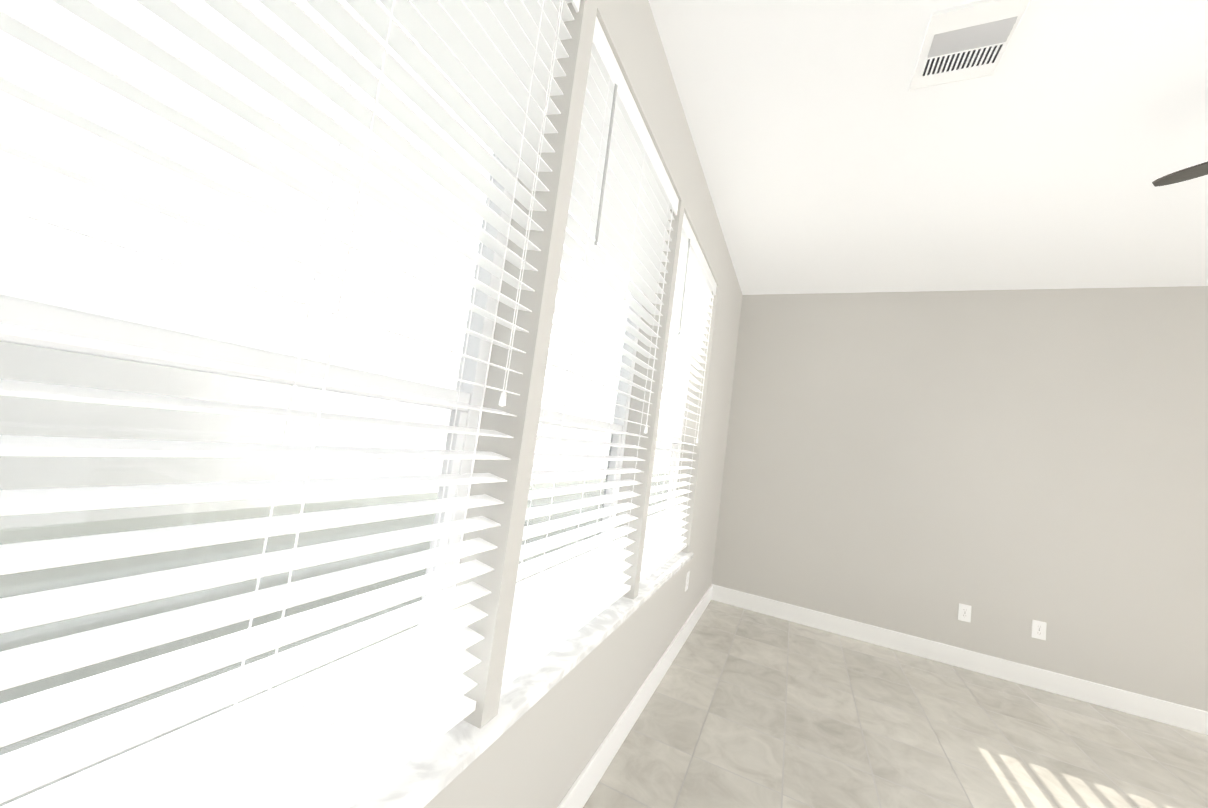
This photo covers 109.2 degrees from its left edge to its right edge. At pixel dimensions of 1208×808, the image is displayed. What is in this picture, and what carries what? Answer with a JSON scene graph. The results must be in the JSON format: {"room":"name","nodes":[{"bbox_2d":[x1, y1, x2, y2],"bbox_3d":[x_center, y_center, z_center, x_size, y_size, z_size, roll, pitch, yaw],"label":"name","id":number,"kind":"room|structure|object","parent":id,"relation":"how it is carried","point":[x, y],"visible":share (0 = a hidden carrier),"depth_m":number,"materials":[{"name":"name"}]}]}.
{"room":"empty living room","nodes":[
{"label":"empty living room","id":0,"kind":"room"},
{"bbox_2d":[424,0,741,807],"bbox_3d":[-0.189,-0.024,1.190,0.180,2.740,5.970,5,-5,25],"label":"wall","id":1,"kind":"structure","parent":0,"point":[542,750],"depth_m":1.33,"materials":[{"name":"paint"}]},
{"bbox_2d":[0,0,520,805],"bbox_3d":[-0.481,-0.239,0.659,0.055,1.790,0.920,5,-5,25],"label":"window","id":2,"kind":"structure","parent":1,"relation":"in","point":[46,316],"depth_m":0.61,"materials":[{"name":"white plastic"}]},
{"bbox_2d":[0,342,450,805],"bbox_3d":[-0.564,0.271,0.628,0.002,0.665,0.834,5,-5,25],"label":"screen","id":3,"kind":"object","parent":2,"relation":"attached to","point":[180,478],"depth_m":0.58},
{"bbox_2d":[0,0,580,807],"bbox_3d":[-0.376,-0.248,0.613,0.083,1.749,0.912,5,-5,25],"label":"window blind","id":4,"kind":"object","parent":2,"relation":"attached to","point":[350,730],"visible":1,"depth_m":0.58,"materials":[{"name":"white plastic"}]},
{"bbox_2d":[349,551,693,807],"bbox_3d":[-0.095,0.793,1.462,0.153,0.030,3.010,5,-5,25],"label":"window sill","id":5,"kind":"structure","parent":1,"relation":"attached to","point":[425,777],"depth_m":1.00,"materials":[{"name":"stone"}]},
{"bbox_2d":[519,215,643,576],"bbox_3d":[-0.084,-0.119,1.548,0.055,1.790,0.920,5,-5,25],"label":"window","id":6,"kind":"structure","parent":1,"relation":"in","point":[621,413],"depth_m":1.85,"materials":[{"name":"white plastic"}]},
{"bbox_2d":[517,424,612,582],"bbox_3d":[-0.168,0.391,1.516,0.002,0.665,0.834,5,-5,25],"label":"screen","id":7,"kind":"object","parent":6,"relation":"attached to","point":[550,468],"depth_m":1.56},
{"bbox_2d":[501,16,678,689],"bbox_3d":[0.021,-0.128,1.502,0.083,1.749,0.912,5,-5,25],"label":"window blind","id":8,"kind":"object","parent":6,"relation":"attached to","point":[624,199],"visible":0.81,"depth_m":1.39,"materials":[{"name":"white plastic"}]},
{"bbox_2d":[557,584,712,807],"bbox_3d":[-0.269,1.275,1.050,0.014,0.130,5.970,5,-5,25],"label":"baseboard","id":9,"kind":"structure","parent":1,"relation":"attached to","point":[580,791],"depth_m":1.84,"materials":[{"name":"white wood"}]},
{"bbox_2d":[646,324,692,526],"bbox_3d":[0.325,0.004,2.463,0.055,1.790,0.980,5,-5,25],"label":"window","id":10,"kind":"structure","parent":1,"relation":"in","point":[677,427],"depth_m":2.84,"materials":[{"name":"white plastic"}]},
{"bbox_2d":[648,441,672,524],"bbox_3d":[0.241,0.514,2.431,0.002,0.665,0.894,5,-5,25],"label":"screen","id":11,"kind":"object","parent":10,"relation":"attached to","point":[661,471],"depth_m":2.66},
{"bbox_2d":[640,213,716,581],"bbox_3d":[0.430,-0.004,2.417,0.083,1.749,0.972,5,-5,25],"label":"window blind","id":12,"kind":"object","parent":10,"relation":"attached to","point":[695,285],"visible":0.79,"depth_m":2.39,"materials":[{"name":"white plastic"}]},
{"bbox_2d":[685,571,689,591],"bbox_3d":[0.545,1.156,2.805,0.006,0.115,0.070,5,-5,25],"label":"electrical outlet","id":13,"kind":"object","parent":1,"relation":"attached to","point":[687,581],"visible":1,"depth_m":2.79,"materials":[{"name":"white plastic"}]},
{"bbox_2d":[583,600,1207,807],"bbox_3d":[2.983,1.698,-0.460,7.590,0.100,6.270,5,-5,25],"label":"floor","id":14,"kind":"structure","parent":0,"point":[744,708],"depth_m":2.13,"materials":[{"name":"tile"}]},
{"bbox_2d":[648,0,1207,294],"bbox_3d":[3.348,-1.110,-0.244,7.590,0.100,6.270,5,-5,25],"label":"ceiling","id":15,"kind":"structure","parent":0,"point":[834,156],"depth_m":1.89,"materials":[{"name":"paint"}]},
{"bbox_2d":[908,0,1035,92],"bbox_3d":[1.215,-1.198,1.443,0.260,0.018,0.310,5,-5,25],"label":"ceiling vent","id":16,"kind":"object","parent":15,"relation":"in","point":[974,41],"visible":1,"depth_m":1.42,"materials":[{"name":"white metal"}]},
{"bbox_2d":[1152,162,1207,186],"bbox_3d":[2.333,-0.749,0.960,1.246,0.692,1.268,5,-5,25],"label":"fan","id":17,"kind":"object","parent":15,"relation":"hanging from","point":[1193,172],"visible":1,"depth_m":1.54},
{"bbox_2d":[712,286,1207,711],"bbox_3d":[4.404,0.668,2.421,7.590,2.740,0.150,5,-5,25],"label":"wall","id":18,"kind":"structure","parent":0,"point":[1008,466],"depth_m":3.09,"materials":[{"name":"paint"}]},
{"bbox_2d":[711,584,1207,734],"bbox_3d":[2.954,1.830,2.822,4.470,0.130,0.014,5,-5,25],"label":"baseboard","id":19,"kind":"structure","parent":18,"relation":"attached to","point":[1169,713],"depth_m":2.97,"materials":[{"name":"white wood"}]},
{"bbox_2d":[958,603,970,622],"bbox_3d":[2.560,1.482,3.049,0.070,0.115,0.006,5,-5,25],"label":"electrical outlet","id":20,"kind":"object","parent":18,"relation":"attached to","point":[964,612],"visible":1,"depth_m":3.05,"materials":[{"name":"white plastic"}]},
{"bbox_2d":[1032,620,1046,639],"bbox_3d":[2.920,1.516,2.883,0.070,0.115,0.006,5,-5,25],"label":"electrical outlet","id":21,"kind":"object","parent":18,"relation":"attached to","point":[1038,629],"visible":1,"depth_m":2.88,"materials":[{"name":"white plastic"}]},
{"label":"outside","id":22,"kind":"structure","parent":0,"visible":0},
{"bbox_2d":[0,473,668,806],"bbox_3d":[-16.934,0.330,11.840,38.920,0.050,70.000,5,-5,25],"label":"ground","id":23,"kind":"structure","parent":22,"point":[368,526],"depth_m":3.63,"materials":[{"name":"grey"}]},
{"bbox_2d":[0,211,673,528],"bbox_3d":[-4.577,0.025,6.361,0.200,2.900,50.000,5,-5,25],"label":"wall","id":24,"kind":"structure","parent":23,"relation":"on","point":[134,278],"depth_m":5.21,"materials":[{"name":"white"}]}
]}

